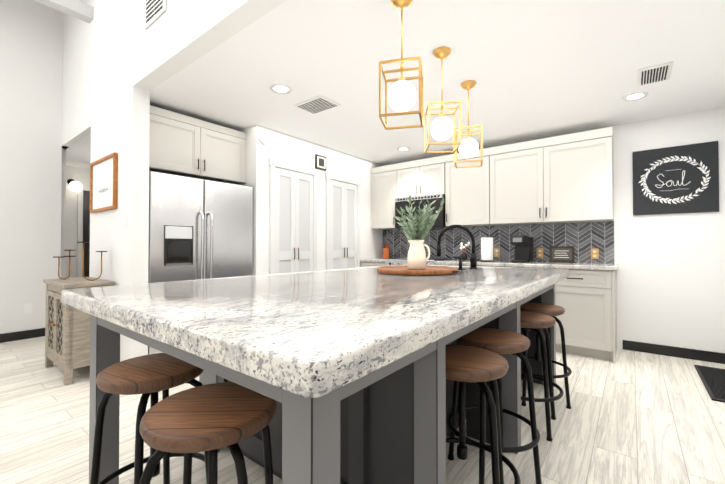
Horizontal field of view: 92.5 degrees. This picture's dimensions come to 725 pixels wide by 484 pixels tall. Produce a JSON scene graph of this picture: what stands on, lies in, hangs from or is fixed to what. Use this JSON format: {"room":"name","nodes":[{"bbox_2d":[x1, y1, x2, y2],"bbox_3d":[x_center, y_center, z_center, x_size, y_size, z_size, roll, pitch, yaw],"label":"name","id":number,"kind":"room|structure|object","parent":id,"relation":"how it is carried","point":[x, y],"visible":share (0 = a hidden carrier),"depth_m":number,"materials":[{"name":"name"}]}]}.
{"room":"kitchen","nodes":[
{"label":"kitchen","id":0,"kind":"room"},
{"bbox_2d":[0,0,55,333],"bbox_3d":[-5.230,-1.215,2.721,0.150,4.700,4.380,-1,-1,38],"label":"wall","id":1,"kind":"structure","parent":0,"point":[27,27],"depth_m":4.16,"materials":[{"name":"paint"}]},
{"bbox_2d":[0,328,44,342],"bbox_3d":[-5.154,1.085,2.652,0.015,0.100,4.369,-1,-1,38],"label":"baseboard","id":2,"kind":"structure","parent":1,"relation":"attached to","point":[13,336],"depth_m":4.10,"materials":[{"name":"black wood"}]},
{"bbox_2d":[24,303,31,312],"bbox_3d":[-4.005,0.794,4.157,0.008,0.116,0.072,-1,-1,38],"label":"outlet","id":3,"kind":"object","parent":1,"relation":"attached to","point":[28,308],"visible":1,"depth_m":4.16,"materials":[{"name":"white plastic"}]},
{"bbox_2d":[0,336,724,483],"bbox_3d":[-2.208,1.160,2.664,9.200,0.050,8.400,-1,-1,38],"label":"floor","id":4,"kind":"structure","parent":0,"point":[632,417],"depth_m":2.08,"materials":[{"name":"beige wood"}]},
{"bbox_2d":[43,277,114,385],"bbox_3d":[-2.533,0.740,3.081,0.730,0.800,0.348,-1,-1,38],"label":"sideboard","id":5,"kind":"object","parent":4,"relation":"on","point":[67,340],"visible":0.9,"depth_m":2.86,"materials":[{"name":"brown wood"}]},
{"bbox_2d":[53,250,73,279],"bbox_3d":[-2.683,0.204,3.123,0.083,0.268,0.159,-1,-1,38],"label":"candle holder","id":6,"kind":"object","parent":5,"relation":"on","point":[59,257],"depth_m":3.10,"materials":[{"name":"gold metal"}]},
{"bbox_2d":[74,242,107,280],"bbox_3d":[-2.347,0.167,3.018,0.083,0.338,0.214,-1,-1,38],"label":"candle holder","id":7,"kind":"object","parent":5,"relation":"on","point":[77,242],"depth_m":2.99,"materials":[{"name":"gold metal"}]},
{"bbox_2d":[90,353,207,483],"bbox_3d":[-0.762,0.785,1.269,0.421,0.665,0.421,0,-1,28],"label":"stool","id":8,"kind":"object","parent":4,"relation":"on","point":[146,376],"visible":0.75,"depth_m":1.21,"materials":[{"name":"brown wood"}]},
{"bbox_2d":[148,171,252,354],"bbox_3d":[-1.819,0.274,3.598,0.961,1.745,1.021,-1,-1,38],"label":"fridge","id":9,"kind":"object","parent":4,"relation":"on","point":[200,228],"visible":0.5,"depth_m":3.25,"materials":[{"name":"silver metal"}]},
{"bbox_2d":[139,382,276,483],"bbox_3d":[-0.412,0.781,0.953,0.421,0.665,0.421,0,-1,-2],"label":"stool","id":10,"kind":"object","parent":4,"relation":"on","point":[212,419],"visible":0.96,"depth_m":0.89,"materials":[{"name":"brown wood"}]},
{"bbox_2d":[89,284,555,483],"bbox_3d":[0.178,0.703,2.195,1.448,0.853,2.765,-1,-1,38],"label":"kitchen island","id":11,"kind":"object","parent":4,"relation":"on","point":[393,427],"depth_m":1.22,"materials":[{"name":"wood"},{"name":"painted wood"}]},
{"bbox_2d":[61,264,568,407],"bbox_3d":[0.192,0.243,2.155,1.550,0.061,2.880,-1,-1,38],"label":"island countertop","id":12,"kind":"structure","parent":11,"relation":"on","point":[310,338],"depth_m":0.99,"materials":[{"name":"white stone"}]},
{"bbox_2d":[377,265,460,275],"bbox_3d":[0.385,0.198,2.462,0.620,0.036,0.566,-1,-1,38],"label":"wood tray","id":13,"kind":"object","parent":12,"relation":"on","point":[426,271],"visible":0.92,"depth_m":2.25,"materials":[{"name":"brown wood"}]},
{"bbox_2d":[395,195,443,268],"bbox_3d":[0.399,-0.075,2.483,0.362,0.533,0.387,-1,-1,38],"label":"plant","id":14,"kind":"object","parent":13,"relation":"on","point":[417,258],"visible":1,"depth_m":2.42,"materials":[{"name":"green plant"}]},
{"bbox_2d":[437,224,477,268],"bbox_3d":[0.803,0.037,2.925,0.312,0.370,0.189,-1,-1,38],"label":"faucet","id":15,"kind":"object","parent":12,"relation":"on","point":[473,259],"visible":1,"depth_m":2.87,"materials":[{"name":"black metal"}]},
{"bbox_2d":[453,256,463,269],"bbox_3d":[0.758,0.166,2.743,0.087,0.108,0.052,-1,-1,38],"label":"soap dispenser","id":16,"kind":"object","parent":12,"relation":"on","point":[460,265],"visible":0.92,"depth_m":2.72,"materials":[{"name":"black metal"}]},
{"bbox_2d":[360,262,385,266],"bbox_3d":[0.331,0.731,5.242,0.475,0.872,0.618,-1,-1,38],"label":"base cabinet","id":17,"kind":"object","parent":4,"relation":"on","point":[362,264],"depth_m":5.03,"materials":[{"name":"paint"}]},
{"bbox_2d":[360,258,618,270],"bbox_3d":[1.351,0.263,4.434,3.083,0.041,0.632,-1,-1,38],"label":"countertop","id":18,"kind":"structure","parent":17,"relation":"on","point":[588,266],"depth_m":3.77,"materials":[{"name":"stone"}]},
{"bbox_2d":[383,243,389,257],"bbox_3d":[0.372,0.136,5.383,0.090,0.235,0.160,0,-1,13],"label":"knife block","id":19,"kind":"object","parent":18,"relation":"on","point":[386,252],"visible":1,"depth_m":5.31,"materials":[{"name":"brown wood"}]},
{"bbox_2d":[460,242,469,260],"bbox_3d":[1.330,0.119,4.514,0.132,0.245,0.106,-1,-1,38],"label":"vase","id":20,"kind":"object","parent":18,"relation":"on","point":[463,256],"visible":1,"depth_m":4.50,"materials":[{"name":"black glass"}]},
{"bbox_2d":[480,233,493,261],"bbox_3d":[1.543,0.066,4.299,0.170,0.347,0.170,-1,-1,38],"label":"paper towel","id":21,"kind":"object","parent":18,"relation":"on","point":[487,249],"visible":1,"depth_m":4.24,"materials":[{"name":"white paper"}]},
{"bbox_2d":[511,235,533,262],"bbox_3d":[1.867,0.079,4.065,0.272,0.315,0.170,1,-1,-44],"label":"coffee maker","id":22,"kind":"object","parent":18,"relation":"on","point":[523,244],"visible":1,"depth_m":4.01,"materials":[{"name":"black plastic"}]},
{"bbox_2d":[549,246,573,262],"bbox_3d":[2.323,0.144,4.047,0.250,0.186,0.043,-1,-1,38],"label":"sign","id":23,"kind":"object","parent":18,"relation":"on","point":[561,253],"visible":1,"depth_m":4.03,"materials":[{"name":"brown wood"}]},
{"bbox_2d":[386,258,453,264],"bbox_3d":[0.790,0.695,4.834,0.741,0.935,0.677,-1,-1,38],"label":"range","id":24,"kind":"object","parent":4,"relation":"on","point":[404,261],"visible":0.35,"depth_m":4.73,"materials":[{"name":"silver metal"}]},
{"bbox_2d":[445,345,520,483],"bbox_3d":[0.394,0.786,1.372,0.421,0.665,0.421,0,-1,23],"label":"stool","id":25,"kind":"object","parent":4,"relation":"on","point":[480,367],"visible":0.71,"depth_m":1.32,"materials":[{"name":"brown wood"}]},
{"bbox_2d":[447,328,541,483],"bbox_3d":[0.631,0.790,1.694,0.421,0.665,0.421,0,-1,-12],"label":"stool","id":26,"kind":"object","parent":4,"relation":"on","point":[499,341],"visible":0.6,"depth_m":1.59,"materials":[{"name":"brown wood"}]},
{"bbox_2d":[520,311,563,441],"bbox_3d":[1.019,0.796,2.178,0.421,0.665,0.421,0,-1,33],"label":"stool","id":27,"kind":"object","parent":4,"relation":"on","point":[533,321],"visible":0.6,"depth_m":2.04,"materials":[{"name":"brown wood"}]},
{"bbox_2d":[520,303,571,408],"bbox_3d":[1.281,0.801,2.532,0.421,0.665,0.421,0,-1,8],"label":"stool","id":28,"kind":"object","parent":4,"relation":"on","point":[553,311],"visible":0.6,"depth_m":2.40,"materials":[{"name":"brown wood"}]},
{"bbox_2d":[548,268,616,362],"bbox_3d":[2.293,0.712,3.721,0.682,0.872,0.618,-1,-1,38],"label":"base cabinet","id":29,"kind":"object","parent":4,"relation":"on","point":[586,300],"depth_m":3.41,"materials":[{"name":"paint"}]},
{"bbox_2d":[694,365,724,402],"bbox_3d":[2.907,1.129,2.740,0.330,0.012,0.910,-1,-1,38],"label":"rug","id":30,"kind":"object","parent":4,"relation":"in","point":[713,379],"visible":1,"depth_m":2.82,"materials":[{"name":"black fabric"}]},
{"bbox_2d":[52,0,724,361],"bbox_3d":[-1.914,-1.212,2.949,8.250,4.700,0.125,-1,-1,38],"label":"wall","id":31,"kind":"structure","parent":0,"point":[66,80],"depth_m":3.44,"materials":[{"name":"paint"}]},
{"bbox_2d":[34,0,92,22],"bbox_3d":[-4.102,-2.336,1.823,0.120,0.120,4.359,-1,-1,38],"label":"ceiling beam","id":32,"kind":"structure","parent":31,"relation":"attached to","point":[80,10],"depth_m":3.40,"materials":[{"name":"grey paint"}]},
{"bbox_2d":[67,179,81,191],"bbox_3d":[-4.687,-0.928,5.663,0.235,0.220,0.170,-1,-1,38],"label":"lamp","id":33,"kind":"object","parent":31,"relation":"attached to","point":[75,186],"visible":1,"depth_m":5.61,"materials":[{"name":"white glass"}]},
{"bbox_2d":[77,186,89,276],"bbox_3d":[-4.386,0.124,6.151,0.098,2.110,1.040,-1,-1,38],"label":"entry door","id":34,"kind":"structure","parent":31,"relation":"in","point":[83,225],"depth_m":5.82,"materials":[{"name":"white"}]},
{"bbox_2d":[90,152,117,212],"bbox_3d":[-2.418,-0.533,3.233,0.675,0.490,0.030,-1,-1,38],"label":"picture frame","id":35,"kind":"object","parent":31,"relation":"attached to","point":[103,182],"visible":1,"depth_m":3.21,"materials":[{"name":"brown wood"}]},
{"bbox_2d":[144,0,165,29],"bbox_3d":[-1.542,-1.907,2.581,0.360,0.520,0.014,-1,-1,38],"label":"air vent","id":36,"kind":"object","parent":31,"relation":"in","point":[155,10],"visible":0.96,"depth_m":2.59,"materials":[{"name":"white metal"}]},
{"bbox_2d":[149,105,245,184],"bbox_3d":[-1.892,-0.938,3.670,0.778,0.560,1.041,-1,-1,38],"label":"upper cabinet","id":37,"kind":"object","parent":31,"relation":"attached to","point":[184,145],"visible":0.77,"depth_m":3.42,"materials":[{"name":"paint"}]},
{"bbox_2d":[258,133,268,143],"bbox_3d":[-1.081,-1.136,3.805,0.035,0.116,0.116,-1,-1,38],"label":"smoke detector","id":38,"kind":"object","parent":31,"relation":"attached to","point":[263,138],"visible":0.96,"depth_m":3.79,"materials":[{"name":"white plastic"}]},
{"bbox_2d":[268,159,317,273],"bbox_3d":[-0.798,0.116,4.134,0.060,2.075,0.750,-1,-1,38],"label":"closet door","id":39,"kind":"structure","parent":31,"relation":"in","point":[292,217],"depth_m":4.11,"materials":[{"name":"white paint"}]},
{"bbox_2d":[315,154,325,170],"bbox_3d":[-0.539,-1.032,4.511,0.024,0.180,0.190,-1,-1,38],"label":"framed picture","id":40,"kind":"object","parent":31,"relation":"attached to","point":[320,162],"visible":0.98,"depth_m":4.49,"materials":[{"name":"black wood"}]},
{"bbox_2d":[325,172,360,269],"bbox_3d":[-0.248,0.125,4.843,0.060,2.075,0.735,-1,-1,38],"label":"closet door","id":41,"kind":"structure","parent":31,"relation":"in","point":[342,221],"depth_m":4.82,"materials":[{"name":"white paint"}]},
{"bbox_2d":[371,163,398,228],"bbox_3d":[0.418,-0.676,5.373,0.474,0.940,0.333,-1,-1,38],"label":"upper cabinet","id":42,"kind":"object","parent":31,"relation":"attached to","point":[385,179],"depth_m":5.24,"materials":[{"name":"paint"}]},
{"bbox_2d":[399,156,446,197],"bbox_3d":[0.903,-0.893,5.000,0.744,0.515,0.333,-1,-1,38],"label":"upper cabinet","id":43,"kind":"object","parent":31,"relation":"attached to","point":[422,177],"depth_m":4.84,"materials":[{"name":"paint"}]},
{"bbox_2d":[395,194,447,228],"bbox_3d":[0.866,-0.416,4.946,0.737,0.438,0.429,-1,-1,38],"label":"over-the-range microwave","id":44,"kind":"object","parent":43,"relation":"attached to","point":[402,203],"visible":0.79,"depth_m":4.77,"materials":[{"name":"black plastic"}]},
{"bbox_2d":[443,147,494,226],"bbox_3d":[1.460,-0.686,4.565,0.645,0.940,0.333,-1,-1,38],"label":"upper cabinet","id":45,"kind":"object","parent":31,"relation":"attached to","point":[470,197],"depth_m":4.43,"materials":[{"name":"paint"}]},
{"bbox_2d":[383,221,613,263],"bbox_3d":[1.533,0.014,4.705,3.043,0.462,0.011,-1,-1,38],"label":"tile backsplash","id":46,"kind":"structure","parent":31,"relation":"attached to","point":[583,238],"depth_m":4.35,"materials":[{"name":"grey tile"}]},
{"bbox_2d":[494,248,499,256],"bbox_3d":[1.752,0.138,4.519,0.072,0.116,0.008,-1,-1,38],"label":"electrical outlet plate","id":47,"kind":"object","parent":46,"relation":"attached to","point":[496,252],"visible":1,"depth_m":4.52,"materials":[{"name":"gold metal"}]},
{"bbox_2d":[537,248,542,257],"bbox_3d":[2.152,0.134,4.210,0.072,0.116,0.008,-1,-1,38],"label":"electrical outlet plate","id":48,"kind":"object","parent":46,"relation":"attached to","point":[539,252],"visible":1,"depth_m":4.21,"materials":[{"name":"gold metal"}]},
{"bbox_2d":[591,248,598,258],"bbox_3d":[2.590,0.130,3.870,0.072,0.116,0.008,-1,-1,38],"label":"electrical outlet plate","id":49,"kind":"object","parent":46,"relation":"attached to","point":[594,253],"visible":1,"depth_m":3.87,"materials":[{"name":"gold metal"}]},
{"bbox_2d":[495,137,550,224],"bbox_3d":[1.901,-0.691,4.223,0.718,0.940,0.333,-1,-1,38],"label":"upper cabinet","id":50,"kind":"object","parent":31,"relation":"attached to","point":[523,169],"depth_m":4.04,"materials":[{"name":"paint"}]},
{"bbox_2d":[551,127,613,222],"bbox_3d":[2.364,-0.695,3.864,0.688,0.940,0.333,-1,-1,38],"label":"upper cabinet","id":51,"kind":"object","parent":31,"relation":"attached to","point":[568,178],"depth_m":3.69,"materials":[{"name":"paint"}]},
{"bbox_2d":[623,340,724,363],"bbox_3d":[3.131,1.095,3.444,0.881,0.100,0.022,-1,-1,38],"label":"baseboard","id":52,"kind":"structure","parent":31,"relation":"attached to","point":[699,355],"depth_m":3.45,"materials":[{"name":"black wood"}]},
{"bbox_2d":[633,141,718,214],"bbox_3d":[3.113,-0.620,3.477,0.640,0.670,0.027,-1,-1,38],"label":"wall sign","id":53,"kind":"object","parent":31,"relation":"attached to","point":[677,179],"visible":1,"depth_m":3.45,"materials":[{"name":"wood"}]},
{"bbox_2d":[66,0,724,168],"bbox_3d":[-0.817,-1.324,4.366,8.250,0.120,3.455,-1,-1,38],"label":"ceiling","id":54,"kind":"structure","parent":0,"point":[535,69],"depth_m":2.59,"materials":[{"name":"paint"}]},
{"bbox_2d":[270,84,291,93],"bbox_3d":[-0.680,-1.276,2.902,0.176,0.012,0.176,-1,-1,38],"label":"recessed light","id":55,"kind":"object","parent":54,"relation":"in","point":[281,89],"visible":1,"depth_m":2.90,"materials":[{"name":"white"}]},
{"bbox_2d":[294,95,340,114],"bbox_3d":[-0.423,-1.271,3.233,0.360,0.014,0.260,-1,-1,38],"label":"ceiling vent","id":56,"kind":"object","parent":54,"relation":"in","point":[317,104],"visible":0.98,"depth_m":3.21,"materials":[{"name":"white metal"}]},
{"bbox_2d":[379,0,422,129],"bbox_3d":[0.209,-0.965,1.841,0.211,0.660,0.211,0,-1,13],"label":"pendant light","id":57,"kind":"object","parent":54,"relation":"hanging from","point":[402,95],"visible":1,"depth_m":1.80,"materials":[{"name":"gold metal"}]},
{"bbox_2d":[397,147,409,150],"bbox_3d":[0.555,-1.254,4.690,0.176,0.012,0.176,-1,-1,38],"label":"recessed light","id":58,"kind":"object","parent":54,"relation":"in","point":[403,149],"visible":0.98,"depth_m":4.68,"materials":[{"name":"white"}]},
{"bbox_2d":[424,47,461,152],"bbox_3d":[0.537,-0.959,2.346,0.211,0.660,0.211,0,-1,3],"label":"pendant light","id":59,"kind":"object","parent":54,"relation":"hanging from","point":[442,127],"visible":1,"depth_m":2.31,"materials":[{"name":"gold metal"}]},
{"bbox_2d":[454,80,482,167],"bbox_3d":[0.857,-0.953,2.807,0.211,0.660,0.211,0,-1,18],"label":"pendant light","id":60,"kind":"object","parent":54,"relation":"hanging from","point":[468,147],"visible":0.98,"depth_m":2.76,"materials":[{"name":"gold metal"}]},
{"bbox_2d":[623,92,647,101],"bbox_3d":[2.395,-1.274,3.048,0.176,0.012,0.176,-1,-1,38],"label":"recessed light","id":61,"kind":"object","parent":54,"relation":"in","point":[635,96],"visible":0.98,"depth_m":3.04,"materials":[{"name":"white"}]},
{"bbox_2d":[637,61,672,86],"bbox_3d":[2.230,-1.278,2.657,0.200,0.014,0.320,-1,-1,38],"label":"ceiling vent","id":62,"kind":"object","parent":54,"relation":"in","point":[654,74],"visible":0.98,"depth_m":2.63,"materials":[{"name":"white metal"}]}
]}

